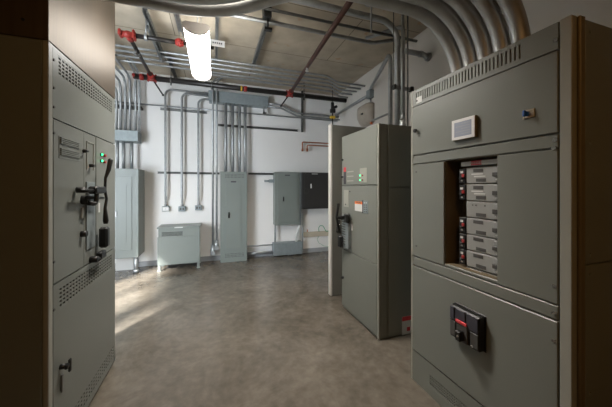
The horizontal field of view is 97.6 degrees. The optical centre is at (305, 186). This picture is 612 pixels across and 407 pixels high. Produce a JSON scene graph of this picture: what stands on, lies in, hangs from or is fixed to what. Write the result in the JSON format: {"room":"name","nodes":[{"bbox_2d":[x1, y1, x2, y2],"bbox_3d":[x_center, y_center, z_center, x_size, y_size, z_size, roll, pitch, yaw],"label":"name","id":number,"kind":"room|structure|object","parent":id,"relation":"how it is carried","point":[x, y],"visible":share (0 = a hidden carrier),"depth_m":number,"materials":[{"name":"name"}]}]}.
{"room":"electrical room","nodes":[
{"label":"electrical room","id":0,"kind":"room"},
{"bbox_2d":[113,69,335,261],"bbox_3d":[-2.110,-0.340,5.577,6.220,3.740,0.120,0,0,-19],"label":"wall","id":1,"kind":"structure","parent":0,"point":[268,151],"depth_m":5.59,"materials":[{"name":"white paint"}]},
{"bbox_2d":[115,129,140,143],"bbox_3d":[-3.331,-0.929,4.943,0.468,0.198,0.287,0,0,-19],"label":"box","id":2,"kind":"object","parent":1,"relation":"attached to","point":[128,136],"visible":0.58,"depth_m":4.84,"materials":[{"name":"grey metal"}]},
{"bbox_2d":[115,87,117,128],"bbox_3d":[-3.774,-1.463,4.775,0.720,0.869,0.040,0,0,-19],"label":"conduit","id":3,"kind":"object","parent":2,"relation":"on","point":[116,90],"visible":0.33,"depth_m":4.87,"materials":[{"name":"grey metal"}]},
{"bbox_2d":[115,74,121,129],"bbox_3d":[-3.011,-1.487,3.757,0.040,0.917,2.460,0,0,-18],"label":"conduit","id":4,"kind":"object","parent":2,"relation":"on","point":[116,77],"visible":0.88,"depth_m":4.89,"materials":[{"name":"grey metal"}]},
{"bbox_2d":[115,65,126,129],"bbox_3d":[-2.939,-1.519,3.782,0.040,0.982,2.460,0,0,-18],"label":"conduit","id":5,"kind":"object","parent":2,"relation":"on","point":[116,68],"visible":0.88,"depth_m":4.91,"materials":[{"name":"grey metal"}]},
{"bbox_2d":[115,56,130,129],"bbox_3d":[-2.870,-1.542,3.805,0.040,1.028,2.460,0,0,-18],"label":"conduit","id":6,"kind":"object","parent":2,"relation":"on","point":[116,59],"visible":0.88,"depth_m":4.93,"materials":[{"name":"grey metal"}]},
{"bbox_2d":[126,58,136,130],"bbox_3d":[-3.066,-1.579,4.716,0.042,1.102,0.611,0,0,-21],"label":"conduit","id":7,"kind":"object","parent":2,"relation":"on","point":[129,63],"visible":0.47,"depth_m":4.96,"materials":[{"name":"grey metal"}]},
{"bbox_2d":[130,59,140,131],"bbox_3d":[-3.009,-1.579,4.735,0.042,1.102,0.611,0,0,-21],"label":"conduit","id":8,"kind":"object","parent":2,"relation":"on","point":[134,65],"visible":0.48,"depth_m":4.99,"materials":[{"name":"grey metal"}]},
{"bbox_2d":[118,105,142,110],"bbox_3d":[-3.392,-1.492,5.002,0.592,0.041,0.136,0,0,-19],"label":"channel","id":9,"kind":"object","parent":1,"relation":"attached to","point":[132,107],"visible":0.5,"depth_m":5.02,"materials":[{"name":"grey metal"}]},
{"bbox_2d":[162,204,169,211],"bbox_3d":[-2.748,0.408,5.254,0.130,0.140,0.079,0,0,-19],"label":"wall box","id":10,"kind":"object","parent":1,"relation":"attached to","point":[165,207],"visible":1,"depth_m":5.22,"materials":[{"name":"metal"}]},
{"bbox_2d":[164,89,207,203],"bbox_3d":[-2.344,-0.772,5.362,0.876,2.299,0.107,0,0,-19],"label":"conduit","id":11,"kind":"object","parent":10,"relation":"attached to","point":[167,90],"visible":0.99,"depth_m":5.19,"materials":[{"name":"silver metal"}]},
{"bbox_2d":[178,204,185,210],"bbox_3d":[-2.472,0.415,5.348,0.130,0.140,0.079,0,0,-19],"label":"wall box","id":12,"kind":"object","parent":1,"relation":"attached to","point":[182,207],"visible":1,"depth_m":5.32,"materials":[{"name":"grey metal"}]},
{"bbox_2d":[181,93,207,203],"bbox_3d":[-2.206,-0.746,5.410,0.584,2.262,0.107,0,0,-19],"label":"conduit","id":13,"kind":"object","parent":12,"relation":"attached to","point":[184,94],"visible":0.98,"depth_m":5.28,"materials":[{"name":"silver metal"}]},
{"bbox_2d":[160,107,206,113],"bbox_3d":[-2.444,-1.530,5.378,0.859,0.041,0.041,0,0,-19],"label":"channel","id":14,"kind":"object","parent":1,"relation":"attached to","point":[161,108],"visible":1,"depth_m":5.37,"materials":[{"name":"grey metal"}]},
{"bbox_2d":[157,171,218,174],"bbox_3d":[-2.349,-0.281,5.410,1.146,0.041,0.041,0,0,-19],"label":"channel","id":15,"kind":"object","parent":1,"relation":"attached to","point":[159,172],"visible":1,"depth_m":5.40,"materials":[{"name":"grey metal"}]},
{"bbox_2d":[195,203,201,209],"bbox_3d":[-2.185,0.402,5.446,0.130,0.140,0.079,0,0,-19],"label":"wall box","id":16,"kind":"object","parent":1,"relation":"attached to","point":[198,206],"visible":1,"depth_m":5.42,"materials":[{"name":"grey metal"}]},
{"bbox_2d":[197,98,208,202],"bbox_3d":[-2.063,-0.714,5.458,0.281,2.173,0.107,0,0,-19],"label":"conduit","id":17,"kind":"object","parent":16,"relation":"attached to","point":[201,99],"visible":0.98,"depth_m":5.37,"materials":[{"name":"silver metal"}]},
{"bbox_2d":[210,245,214,255],"bbox_3d":[-1.895,1.262,5.452,0.090,0.200,0.253,0,0,-19],"label":"fitting","id":18,"kind":"object","parent":1,"relation":"attached to","point":[212,252],"visible":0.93,"depth_m":5.34,"materials":[{"name":"silver metal"}]},
{"bbox_2d":[212,77,336,244],"bbox_3d":[-0.544,-0.490,5.823,2.836,3.505,0.038,0,0,-19],"label":"conduit","id":19,"kind":"object","parent":18,"relation":"attached to","point":[215,79],"visible":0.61,"depth_m":5.36,"materials":[{"name":"silver metal"}]},
{"bbox_2d":[214,240,218,250],"bbox_3d":[-1.827,1.167,5.475,0.090,0.200,0.253,0,0,-19],"label":"fitting","id":20,"kind":"object","parent":1,"relation":"attached to","point":[216,247],"visible":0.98,"depth_m":5.36,"materials":[{"name":"silver metal"}]},
{"bbox_2d":[216,77,223,239],"bbox_3d":[-0.509,-0.543,5.835,2.764,3.420,0.038,0,0,-19],"label":"conduit","id":21,"kind":"object","parent":20,"relation":"attached to","point":[219,79],"visible":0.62,"depth_m":5.39,"materials":[{"name":"silver metal"}]},
{"bbox_2d":[138,247,327,266],"bbox_3d":[-2.146,1.480,5.495,6.100,0.100,0.012,0,0,-19],"label":"baseboard","id":22,"kind":"structure","parent":1,"relation":"attached to","point":[320,249],"depth_m":5.59,"materials":[{"name":"rubber"}]},
{"bbox_2d":[208,90,267,113],"bbox_3d":[-1.411,-1.765,5.659,1.216,0.369,0.174,0,0,-19],"label":"duct","id":23,"kind":"object","parent":1,"relation":"attached to","point":[253,101],"visible":0.98,"depth_m":5.60,"materials":[{"name":"grey metal"}]},
{"bbox_2d":[268,103,338,117],"bbox_3d":[-0.024,-1.735,6.080,1.702,0.190,0.040,0,0,-19],"label":"conduit","id":24,"kind":"object","parent":23,"relation":"attached to","point":[283,106],"visible":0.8,"depth_m":6.03,"materials":[{"name":"grey metal"}]},
{"bbox_2d":[268,106,339,120],"bbox_3d":[-0.011,-1.659,6.042,1.702,0.190,0.040,0,0,-19],"label":"conduit","id":25,"kind":"object","parent":23,"relation":"attached to","point":[268,106],"visible":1,"depth_m":5.99,"materials":[{"name":"grey metal"}]},
{"bbox_2d":[218,124,297,131],"bbox_3d":[-1.012,-1.293,5.868,1.739,0.041,0.041,0,0,-19],"label":"channel","id":26,"kind":"object","parent":1,"relation":"attached to","point":[252,127],"visible":0.76,"depth_m":5.89,"materials":[{"name":"grey metal"}]},
{"bbox_2d":[248,173,272,174],"bbox_3d":[-0.981,-0.288,5.879,0.557,0.041,0.041,0,0,-19],"label":"channel","id":27,"kind":"object","parent":1,"relation":"attached to","point":[248,173],"visible":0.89,"depth_m":5.87,"materials":[{"name":"grey metal"}]},
{"bbox_2d":[273,172,298,225],"bbox_3d":[-0.435,0.255,5.964,0.555,1.159,0.227,0,0,-19],"label":"wall panel","id":28,"kind":"object","parent":1,"relation":"attached to","point":[286,184],"visible":1,"depth_m":5.87,"materials":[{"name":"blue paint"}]},
{"bbox_2d":[264,179,273,182],"bbox_3d":[-0.815,-0.131,5.888,0.214,0.070,0.130,0,0,-19],"label":"fitting","id":29,"kind":"object","parent":28,"relation":"attached to","point":[269,180],"visible":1,"depth_m":5.83,"materials":[{"name":"grey metal"}]},
{"bbox_2d":[272,240,302,255],"bbox_3d":[-0.417,1.381,6.004,0.671,0.307,0.163,0,0,-19],"label":"trough","id":30,"kind":"object","parent":1,"relation":"attached to","point":[281,248],"visible":1,"depth_m":5.93,"materials":[{"name":"grey metal"}]},
{"bbox_2d":[274,225,275,242],"bbox_3d":[-0.681,1.031,5.887,0.036,0.394,0.036,0,0,-19],"label":"conduit","id":31,"kind":"object","parent":30,"relation":"attached to","point":[274,225],"visible":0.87,"depth_m":5.87,"materials":[{"name":"grey metal"}]},
{"bbox_2d":[295,225,300,241],"bbox_3d":[-0.183,1.041,6.057,0.132,0.374,0.052,0,0,-19],"label":"conduit","id":32,"kind":"object","parent":30,"relation":"attached to","point":[299,226],"visible":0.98,"depth_m":6.03,"materials":[{"name":"metal"}]},
{"bbox_2d":[302,212,302,241],"bbox_3d":[-0.078,1.012,6.104,0.028,0.885,0.028,0,0,-19],"label":"conduit","id":33,"kind":"object","parent":30,"relation":"attached to","point":[302,212],"visible":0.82,"depth_m":6.09,"materials":[{"name":"grey metal"}]},
{"bbox_2d":[298,173,300,224],"bbox_3d":[-0.153,0.265,6.093,0.049,1.179,0.167,0,0,-19],"label":"gutter","id":34,"kind":"object","parent":1,"relation":"attached to","point":[299,173],"visible":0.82,"depth_m":6.01,"materials":[{"name":"grey metal"}]},
{"bbox_2d":[301,91,302,131],"bbox_3d":[-0.089,-1.739,6.174,0.040,0.942,0.059,0,0,-19],"label":"channel","id":35,"kind":"object","parent":1,"relation":"attached to","point":[301,91],"visible":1,"depth_m":6.14,"materials":[{"name":"grey metal"}]},
{"bbox_2d":[301,172,327,208],"bbox_3d":[0.190,0.083,6.178,0.633,0.826,0.227,0,0,-19],"label":"wall panel","id":36,"kind":"object","parent":1,"relation":"attached to","point":[314,186],"visible":1,"depth_m":6.08,"materials":[{"name":"grey paint"}]},
{"bbox_2d":[301,141,327,150],"bbox_3d":[0.325,-0.932,6.284,0.910,0.227,0.044,0,0,-19],"label":"copper pipe","id":37,"kind":"object","parent":1,"relation":"attached to","point":[303,141],"visible":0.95,"depth_m":6.20,"materials":[{"name":"brown metal"}]},
{"bbox_2d":[303,231,327,236],"bbox_3d":[0.331,1.103,6.328,0.835,0.117,0.040,0,0,-19],"label":"board","id":38,"kind":"object","parent":1,"relation":"attached to","point":[314,233],"visible":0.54,"depth_m":6.27,"materials":[{"name":"beige wood"}]},
{"bbox_2d":[306,145,327,151],"bbox_3d":[0.386,-0.896,6.273,0.801,0.159,0.044,0,0,-19],"label":"copper pipe","id":39,"kind":"object","parent":1,"relation":"attached to","point":[307,145],"visible":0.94,"depth_m":6.20,"materials":[{"name":"metal"}]},
{"bbox_2d":[88,251,440,406],"bbox_3d":[-0.896,1.580,2.029,6.220,0.100,7.620,0,0,-19],"label":"floor","id":40,"kind":"structure","parent":0,"point":[265,331],"depth_m":2.62,"materials":[{"name":"concrete"}]},
{"bbox_2d":[0,34,114,406],"bbox_3d":[-1.649,0.385,1.808,0.527,2.290,1.001,0,0,-19],"label":"tall cabinet","id":41,"kind":"object","parent":40,"relation":"on","point":[57,125],"visible":1,"depth_m":1.43,"materials":[{"name":"grey metal"}]},
{"bbox_2d":[0,0,114,98],"bbox_3d":[-1.699,-1.267,1.792,0.422,1.006,0.999,0,0,-19],"label":"wall","id":42,"kind":"structure","parent":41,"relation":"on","point":[83,31],"depth_m":1.65,"materials":[{"name":"paint"}]},
{"bbox_2d":[57,55,111,113],"bbox_3d":[-1.512,-0.672,1.867,0.011,0.115,0.838,0,0,-19],"label":"vent grille","id":43,"kind":"object","parent":41,"relation":"attached to","point":[67,73],"depth_m":1.76,"materials":[{"name":"grey metal"}]},
{"bbox_2d":[58,255,110,310],"bbox_3d":[-1.510,0.626,1.865,0.013,0.125,0.821,0,0,-19],"label":"vent grille","id":44,"kind":"object","parent":41,"relation":"attached to","point":[74,287],"depth_m":1.76,"materials":[{"name":"grey metal"}]},
{"bbox_2d":[75,346,113,406],"bbox_3d":[-1.521,1.415,1.897,0.013,0.110,0.855,0,0,-19],"label":"vent grille","id":45,"kind":"object","parent":41,"relation":"attached to","point":[93,384],"depth_m":1.96,"materials":[{"name":"grey metal"}]},
{"bbox_2d":[114,168,144,272],"bbox_3d":[-3.249,0.604,4.868,0.454,1.852,0.477,0,0,-19],"label":"tall cabinet","id":46,"kind":"object","parent":40,"relation":"on","point":[129,183],"visible":0.84,"depth_m":4.70,"materials":[{"name":"grey metal"}]},
{"bbox_2d":[116,141,118,167],"bbox_3d":[-3.427,-0.576,4.873,0.052,0.507,0.052,0,0,-19],"label":"conduit","id":47,"kind":"object","parent":46,"relation":"on","point":[117,142],"visible":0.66,"depth_m":4.85,"materials":[{"name":"silver metal"}]},
{"bbox_2d":[122,141,124,168],"bbox_3d":[-3.339,-0.576,4.903,0.052,0.507,0.052,0,0,-19],"label":"conduit","id":48,"kind":"object","parent":46,"relation":"on","point":[123,142],"visible":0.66,"depth_m":4.88,"materials":[{"name":"silver metal"}]},
{"bbox_2d":[130,142,132,168],"bbox_3d":[-3.215,-0.576,4.945,0.052,0.507,0.052,0,0,-19],"label":"conduit","id":49,"kind":"object","parent":46,"relation":"on","point":[131,143],"visible":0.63,"depth_m":4.92,"materials":[{"name":"silver metal"}]},
{"bbox_2d":[157,223,200,271],"bbox_3d":[-2.412,1.130,5.150,0.731,0.800,0.433,0,0,-19],"label":"transformer","id":50,"kind":"object","parent":40,"relation":"on","point":[176,243],"visible":1,"depth_m":4.95,"materials":[{"name":"blue paint"}]},
{"bbox_2d":[160,231,182,236],"bbox_3d":[-2.459,0.865,4.913,0.370,0.090,0.010,0,0,-19],"label":"vent grille","id":51,"kind":"object","parent":50,"relation":"attached to","point":[162,233],"depth_m":4.91,"materials":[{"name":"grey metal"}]},
{"bbox_2d":[220,172,246,262],"bbox_3d":[-1.507,0.610,5.573,0.528,1.841,0.272,0,0,-19],"label":"tall panelboard","id":52,"kind":"object","parent":40,"relation":"on","point":[233,185],"visible":1,"depth_m":5.46,"materials":[{"name":"blue paint"}]},
{"bbox_2d":[224,103,226,171],"bbox_3d":[-1.653,-1.012,5.522,0.060,1.427,0.060,0,0,-19],"label":"conduit","id":53,"kind":"object","parent":52,"relation":"on","point":[225,104],"visible":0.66,"depth_m":5.50,"materials":[{"name":"silver metal"}]},
{"bbox_2d":[231,103,233,171],"bbox_3d":[-1.523,-1.012,5.567,0.060,1.427,0.060,0,0,-19],"label":"conduit","id":54,"kind":"object","parent":52,"relation":"on","point":[232,104],"visible":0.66,"depth_m":5.54,"materials":[{"name":"silver metal"}]},
{"bbox_2d":[224,252,243,258],"bbox_3d":[-1.464,1.400,5.477,0.388,0.100,0.009,0,0,-19],"label":"vent grille","id":55,"kind":"object","parent":52,"relation":"attached to","point":[227,255],"depth_m":5.47,"materials":[{"name":"grey metal"}]},
{"bbox_2d":[224,174,243,178],"bbox_3d":[-1.464,-0.221,5.477,0.388,0.100,0.009,0,0,-19],"label":"vent grille","id":56,"kind":"object","parent":52,"relation":"attached to","point":[226,176],"depth_m":5.47,"materials":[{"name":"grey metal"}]},
{"bbox_2d":[238,104,240,171],"bbox_3d":[-1.392,-1.012,5.612,0.060,1.427,0.060,0,0,-19],"label":"conduit","id":57,"kind":"object","parent":52,"relation":"on","point":[239,105],"visible":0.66,"depth_m":5.59,"materials":[{"name":"silver metal"}]},
{"bbox_2d":[244,105,246,171],"bbox_3d":[-1.282,-1.012,5.649,0.060,1.427,0.060,0,0,-19],"label":"conduit","id":58,"kind":"object","parent":52,"relation":"on","point":[245,106],"visible":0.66,"depth_m":5.62,"materials":[{"name":"silver metal"}]},
{"bbox_2d":[247,250,272,254],"bbox_3d":[-1.010,1.426,5.806,0.587,0.060,0.060,0,0,-19],"label":"conduit","id":59,"kind":"object","parent":52,"relation":"attached to","point":[271,251],"visible":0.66,"depth_m":5.79,"materials":[{"name":"grey metal"}]},
{"bbox_2d":[247,244,272,246],"bbox_3d":[-1.004,1.264,5.787,0.587,0.032,0.032,0,0,-19],"label":"conduit","id":60,"kind":"object","parent":52,"relation":"attached to","point":[264,244],"visible":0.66,"depth_m":5.77,"materials":[{"name":"grey metal"}]},
{"bbox_2d":[328,124,365,295],"bbox_3d":[0.938,0.319,3.946,1.261,2.398,0.145,0,0,-19],"label":"tall cabinet","id":61,"kind":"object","parent":40,"relation":"on","point":[335,132],"depth_m":3.77,"materials":[{"name":"grey metal"}]},
{"bbox_2d":[335,123,410,339],"bbox_3d":[0.712,0.446,3.087,0.596,2.169,0.806,0,0,-19],"label":"tall cabinet","id":62,"kind":"object","parent":40,"relation":"on","point":[374,241],"visible":0.99,"depth_m":2.77,"materials":[{"name":"grey metal"}]},
{"bbox_2d":[292,0,400,124],"bbox_3d":[-0.002,-1.388,3.043,2.568,1.506,0.074,0,0,-19],"label":"conduit","id":63,"kind":"object","parent":62,"relation":"on","point":[312,3],"visible":0.93,"depth_m":3.37,"materials":[{"name":"grey metal"}]},
{"bbox_2d":[399,113,405,125],"bbox_3d":[1.087,-0.730,3.014,0.076,0.190,0.076,0,0,-19],"label":"connector","id":64,"kind":"object","parent":62,"relation":"on","point":[402,120],"visible":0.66,"depth_m":2.99,"materials":[{"name":"silver metal"}]},
{"bbox_2d":[401,14,403,112],"bbox_3d":[1.087,-1.382,3.014,0.032,1.173,0.032,0,0,-19],"label":"conduit","id":65,"kind":"object","parent":64,"relation":"on","point":[402,15],"visible":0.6,"depth_m":3.00,"materials":[{"name":"grey metal"}]},
{"bbox_2d":[411,15,611,406],"bbox_3d":[1.402,0.383,1.794,1.024,2.294,1.039,0,0,-19],"label":"switchboard","id":66,"kind":"object","parent":40,"relation":"on","point":[511,148],"visible":1,"depth_m":1.40,"materials":[{"name":"grey paint"}]},
{"bbox_2d":[104,0,462,72],"bbox_3d":[-0.099,-1.091,1.979,2.834,0.662,0.366,0,0,-4],"label":"conduit","id":67,"kind":"object","parent":66,"relation":"on","point":[430,20],"visible":0.68,"depth_m":2.01,"materials":[{"name":"silver metal"}]},
{"bbox_2d":[161,0,476,66],"bbox_3d":[-0.057,-1.091,1.851,2.832,0.662,0.369,0,0,-5],"label":"conduit","id":68,"kind":"object","parent":66,"relation":"on","point":[441,9],"visible":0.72,"depth_m":1.99,"materials":[{"name":"silver metal"}]},
{"bbox_2d":[430,375,466,406],"bbox_3d":[0.965,1.416,1.823,0.010,0.081,0.308,0,0,-19],"label":"vent grille","id":69,"kind":"object","parent":66,"relation":"attached to","point":[439,388],"depth_m":1.83,"materials":[{"name":"grey metal"}]},
{"bbox_2d":[443,0,492,59],"bbox_3d":[-0.015,-1.091,1.723,2.831,0.662,0.371,0,0,-5],"label":"conduit","id":70,"kind":"object","parent":66,"relation":"on","point":[471,17],"visible":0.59,"depth_m":1.91,"materials":[{"name":"silver metal"}]},
{"bbox_2d":[416,42,523,99],"bbox_3d":[0.993,-0.701,1.738,0.011,0.077,0.779,0,0,-19],"label":"vent grille","id":71,"kind":"object","parent":66,"relation":"attached to","point":[513,54],"depth_m":1.63,"materials":[{"name":"grey metal"}]},
{"bbox_2d":[470,0,510,52],"bbox_3d":[0.027,-1.091,1.597,2.829,0.662,0.372,0,0,-6],"label":"conduit","id":72,"kind":"object","parent":66,"relation":"on","point":[490,11],"visible":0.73,"depth_m":1.81,"materials":[{"name":"silver metal"}]},
{"bbox_2d":[496,0,530,43],"bbox_3d":[0.069,-1.091,1.471,2.827,0.662,0.373,0,0,-6],"label":"conduit","id":73,"kind":"object","parent":66,"relation":"on","point":[514,12],"visible":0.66,"depth_m":1.70,"materials":[{"name":"silver metal"}]},
{"bbox_2d":[522,108,534,119],"bbox_3d":[1.100,-0.365,1.337,0.036,0.046,0.054,0,0,-19],"label":"switch","id":74,"kind":"object","parent":66,"relation":"attached to","point":[527,113],"depth_m":1.33,"materials":[{"name":"blue plastic"}]},
{"bbox_2d":[115,0,427,95],"bbox_3d":[-0.896,-2.285,2.029,6.220,0.150,7.620,0,0,-19],"label":"ceiling","id":75,"kind":"structure","parent":0,"point":[343,60],"depth_m":4.16,"materials":[{"name":"concrete"}]},
{"bbox_2d":[142,8,165,59],"bbox_3d":[-2.172,-2.163,3.887,0.055,0.095,1.364,0,0,-19],"label":"strut","id":76,"kind":"object","parent":75,"relation":"attached to","point":[145,11],"visible":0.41,"depth_m":3.53,"materials":[{"name":"grey metal"}]},
{"bbox_2d":[146,19,163,62],"bbox_3d":[-2.182,-2.120,3.894,0.035,0.180,1.037,0,0,-19],"label":"strut","id":77,"kind":"object","parent":75,"relation":"attached to","point":[147,25],"visible":0.77,"depth_m":3.84,"materials":[{"name":"grey metal"}]},
{"bbox_2d":[167,58,176,77],"bbox_3d":[-2.459,-2.170,4.966,0.050,0.080,1.006,0,0,-19],"label":"strut","id":78,"kind":"object","parent":75,"relation":"attached to","point":[170,64],"visible":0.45,"depth_m":4.93,"materials":[{"name":"grey metal"}]},
{"bbox_2d":[135,20,213,49],"bbox_3d":[-1.742,-2.056,3.610,0.951,0.307,0.164,0,0,-19],"label":"branch","id":79,"kind":"object","parent":75,"relation":"hanging from","point":[179,42],"visible":0.94,"depth_m":3.54,"materials":[{"name":"black metal"}]},
{"bbox_2d":[174,14,182,35],"bbox_3d":[-1.673,-2.163,3.534,0.055,0.095,0.461,0,0,-19],"label":"strut","id":80,"kind":"object","parent":75,"relation":"attached to","point":[177,16],"visible":0.8,"depth_m":3.53,"materials":[{"name":"grey metal"}]},
{"bbox_2d":[182,17,210,80],"bbox_3d":[-1.236,-1.830,3.107,0.248,0.760,1.200,0,0,-19],"label":"ceiling light","id":81,"kind":"object","parent":75,"relation":"hanging from","point":[197,35],"visible":0.93,"depth_m":2.84,"materials":[{"name":"white plastic"}]},
{"bbox_2d":[215,17,218,62],"bbox_3d":[-1.328,-2.163,3.981,0.041,0.095,1.298,0,0,-19],"label":"strut","id":82,"kind":"object","parent":75,"relation":"attached to","point":[216,18],"visible":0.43,"depth_m":3.71,"materials":[{"name":"grey metal"}]},
{"bbox_2d":[211,39,224,47],"bbox_3d":[-1.273,-2.070,3.863,0.190,0.090,0.018,0,0,-19],"label":"tag","id":83,"kind":"object","parent":82,"relation":"hanging from","point":[217,43],"visible":1,"depth_m":3.86,"materials":[{"name":"plastic"}]},
{"bbox_2d":[132,72,346,106],"bbox_3d":[-1.095,-1.971,5.427,4.115,0.477,0.506,0,0,-19],"label":"pipe","id":84,"kind":"object","parent":75,"relation":"hanging from","point":[154,78],"visible":0.97,"depth_m":5.15,"materials":[{"name":"black metal"}]},
{"bbox_2d":[117,28,151,75],"bbox_3d":[-2.479,-1.927,4.003,0.190,0.155,1.340,0,0,-19],"label":"branch","id":85,"kind":"object","parent":84,"relation":"attached to","point":[130,36],"visible":0.97,"depth_m":3.50,"materials":[{"name":"red metal"}]},
{"bbox_2d":[290,1,352,92],"bbox_3d":[0.084,-1.901,4.026,0.066,0.142,2.965,0,0,-15],"label":"branch","id":86,"kind":"object","parent":84,"relation":"attached to","point":[347,5],"visible":1,"depth_m":3.41,"materials":[{"name":"metal"}]},
{"bbox_2d":[251,24,266,67],"bbox_3d":[-0.721,-2.163,4.110,0.055,0.095,1.368,0,0,-19],"label":"strut","id":87,"kind":"object","parent":75,"relation":"attached to","point":[263,33],"visible":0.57,"depth_m":4.05,"materials":[{"name":"grey metal"}]},
{"bbox_2d":[262,7,271,31],"bbox_3d":[-0.472,-2.060,3.270,0.110,0.300,0.110,0,0,-19],"label":"clamp","id":88,"kind":"object","parent":75,"relation":"attached to","point":[266,15],"visible":0.81,"depth_m":3.25,"materials":[{"name":"black metal"}]},
{"bbox_2d":[229,14,392,44],"bbox_3d":[-0.301,-2.100,3.375,3.416,0.149,0.070,0,0,-19],"label":"conduit","id":89,"kind":"object","parent":88,"relation":"attached to","point":[245,17],"visible":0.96,"depth_m":3.48,"materials":[{"name":"silver metal"}]},
{"bbox_2d":[262,7,417,41],"bbox_3d":[-0.132,-2.130,3.316,3.698,0.036,0.036,0,0,-19],"label":"conduit","id":90,"kind":"object","parent":88,"relation":"attached to","point":[269,8],"visible":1,"depth_m":3.45,"materials":[{"name":"grey metal"}]},
{"bbox_2d":[330,84,336,124],"bbox_3d":[0.598,-1.659,5.754,0.163,1.103,0.080,0,0,-19],"label":"valve","id":91,"kind":"object","parent":75,"relation":"hanging from","point":[332,110],"visible":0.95,"depth_m":5.72,"materials":[{"name":"black metal"}]},
{"bbox_2d":[365,5,371,32],"bbox_3d":[0.666,-1.704,1.713,0.110,1.012,0.910,0,0,-19],"label":"hanger","id":92,"kind":"object","parent":75,"relation":"hanging from","point":[365,5],"visible":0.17,"depth_m":2.07,"materials":[{"name":"grey metal"}]},
{"bbox_2d":[365,26,404,112],"bbox_3d":[1.116,-1.425,3.788,0.566,1.581,0.071,0,0,37],"label":"conduit","id":93,"kind":"object","parent":75,"relation":"attached to","point":[397,27],"visible":0.4,"depth_m":3.64,"materials":[{"name":"grey metal"}]},
{"bbox_2d":[393,12,393,89],"bbox_3d":[1.088,-1.708,3.332,0.009,1.005,0.010,0,0,-19],"label":"rod","id":94,"kind":"object","parent":75,"relation":"hanging from","point":[393,12],"visible":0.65,"depth_m":3.33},
{"bbox_2d":[392,84,413,91],"bbox_3d":[1.229,-1.250,3.391,0.300,0.060,0.060,0,0,-19],"label":"channel","id":95,"kind":"object","parent":94,"relation":"hanging from","point":[410,89],"visible":0.89,"depth_m":3.39,"materials":[{"name":"black metal"}]},
{"bbox_2d":[407,16,407,125],"bbox_3d":[1.179,-1.423,3.110,0.018,1.575,0.018,0,0,-19],"label":"conduit","id":96,"kind":"object","parent":75,"relation":"hanging from","point":[407,16],"visible":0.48,"depth_m":3.10,"materials":[{"name":"grey metal"}]},
{"bbox_2d":[336,0,611,127],"bbox_3d":[2.009,-0.340,2.961,0.120,3.740,7.500,0,0,-19],"label":"wall","id":97,"kind":"structure","parent":0,"point":[541,14],"depth_m":3.77,"materials":[{"name":"white paint"}]},
{"bbox_2d":[118,101,337,121],"bbox_3d":[-1.390,-1.579,5.691,4.539,0.028,0.028,0,0,-19],"label":"conduit","id":98,"kind":"object","parent":97,"relation":"attached to","point":[118,101],"visible":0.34,"depth_m":5.64,"materials":[{"name":"grey metal"}]},
{"bbox_2d":[115,59,351,94],"bbox_3d":[-1.218,-1.947,5.150,4.565,0.280,0.328,0,0,-19],"label":"conduit","id":99,"kind":"object","parent":97,"relation":"attached to","point":[122,60],"visible":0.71,"depth_m":4.97,"materials":[{"name":"grey metal"}]},
{"bbox_2d":[115,53,356,92],"bbox_3d":[-1.787,-2.025,4.599,5.998,0.124,0.034,0,0,-19],"label":"conduit","id":100,"kind":"object","parent":97,"relation":"attached to","point":[121,55],"visible":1,"depth_m":4.80,"materials":[{"name":"grey metal"}]},
{"bbox_2d":[115,49,360,89],"bbox_3d":[-1.732,-2.025,4.438,5.998,0.124,0.034,0,0,-19],"label":"conduit","id":101,"kind":"object","parent":97,"relation":"attached to","point":[118,50],"visible":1,"depth_m":4.65,"materials":[{"name":"grey metal"}]},
{"bbox_2d":[115,44,364,86],"bbox_3d":[-1.680,-2.025,4.287,5.998,0.124,0.034,0,0,-19],"label":"conduit","id":102,"kind":"object","parent":97,"relation":"attached to","point":[116,45],"visible":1,"depth_m":4.50,"materials":[{"name":"grey metal"}]},
{"bbox_2d":[211,74,347,97],"bbox_3d":[-0.552,-2.025,5.381,3.155,0.124,0.134,0,0,-19],"label":"conduit","id":103,"kind":"object","parent":97,"relation":"attached to","point":[211,74],"visible":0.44,"depth_m":5.34,"materials":[{"name":"grey metal"}]},
{"bbox_2d":[335,96,365,115],"bbox_3d":[0.944,-1.725,5.732,0.056,0.056,1.446,0,0,-19],"label":"conduit","id":104,"kind":"object","parent":97,"relation":"attached to","point":[364,97],"visible":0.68,"depth_m":5.66,"materials":[{"name":"grey metal"}]},
{"bbox_2d":[357,102,373,126],"bbox_3d":[1.103,-1.371,5.126,0.188,0.430,0.440,0,0,-19],"label":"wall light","id":105,"kind":"object","parent":97,"relation":"attached to","point":[365,113],"visible":0.99,"depth_m":4.99,"materials":[{"name":"white plastic"}]},
{"bbox_2d":[366,89,373,98],"bbox_3d":[1.194,-1.730,5.000,0.099,0.150,0.120,0,0,-19],"label":"wall box","id":106,"kind":"object","parent":97,"relation":"attached to","point":[369,93],"visible":0.92,"depth_m":4.96,"materials":[{"name":"grey metal"}]},
{"bbox_2d":[371,113,387,120],"bbox_3d":[1.302,-1.233,4.748,0.032,0.032,0.545,0,0,-19],"label":"conduit","id":107,"kind":"object","parent":97,"relation":"attached to","point":[386,113],"visible":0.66,"depth_m":4.71,"materials":[{"name":"grey metal"}]},
{"bbox_2d":[369,54,391,123],"bbox_3d":[1.167,-1.248,4.296,0.056,1.226,1.472,0,0,3],"label":"conduit","id":108,"kind":"object","parent":97,"relation":"attached to","point":[388,57],"visible":0.82,"depth_m":3.58,"materials":[{"name":"grey metal"}]},
{"bbox_2d":[404,48,431,60],"bbox_3d":[1.505,-1.794,3.631,0.396,0.115,0.110,0,0,-19],"label":"stub","id":109,"kind":"object","parent":97,"relation":"attached to","point":[427,56],"visible":0.99,"depth_m":3.61,"materials":[{"name":"grey metal"}]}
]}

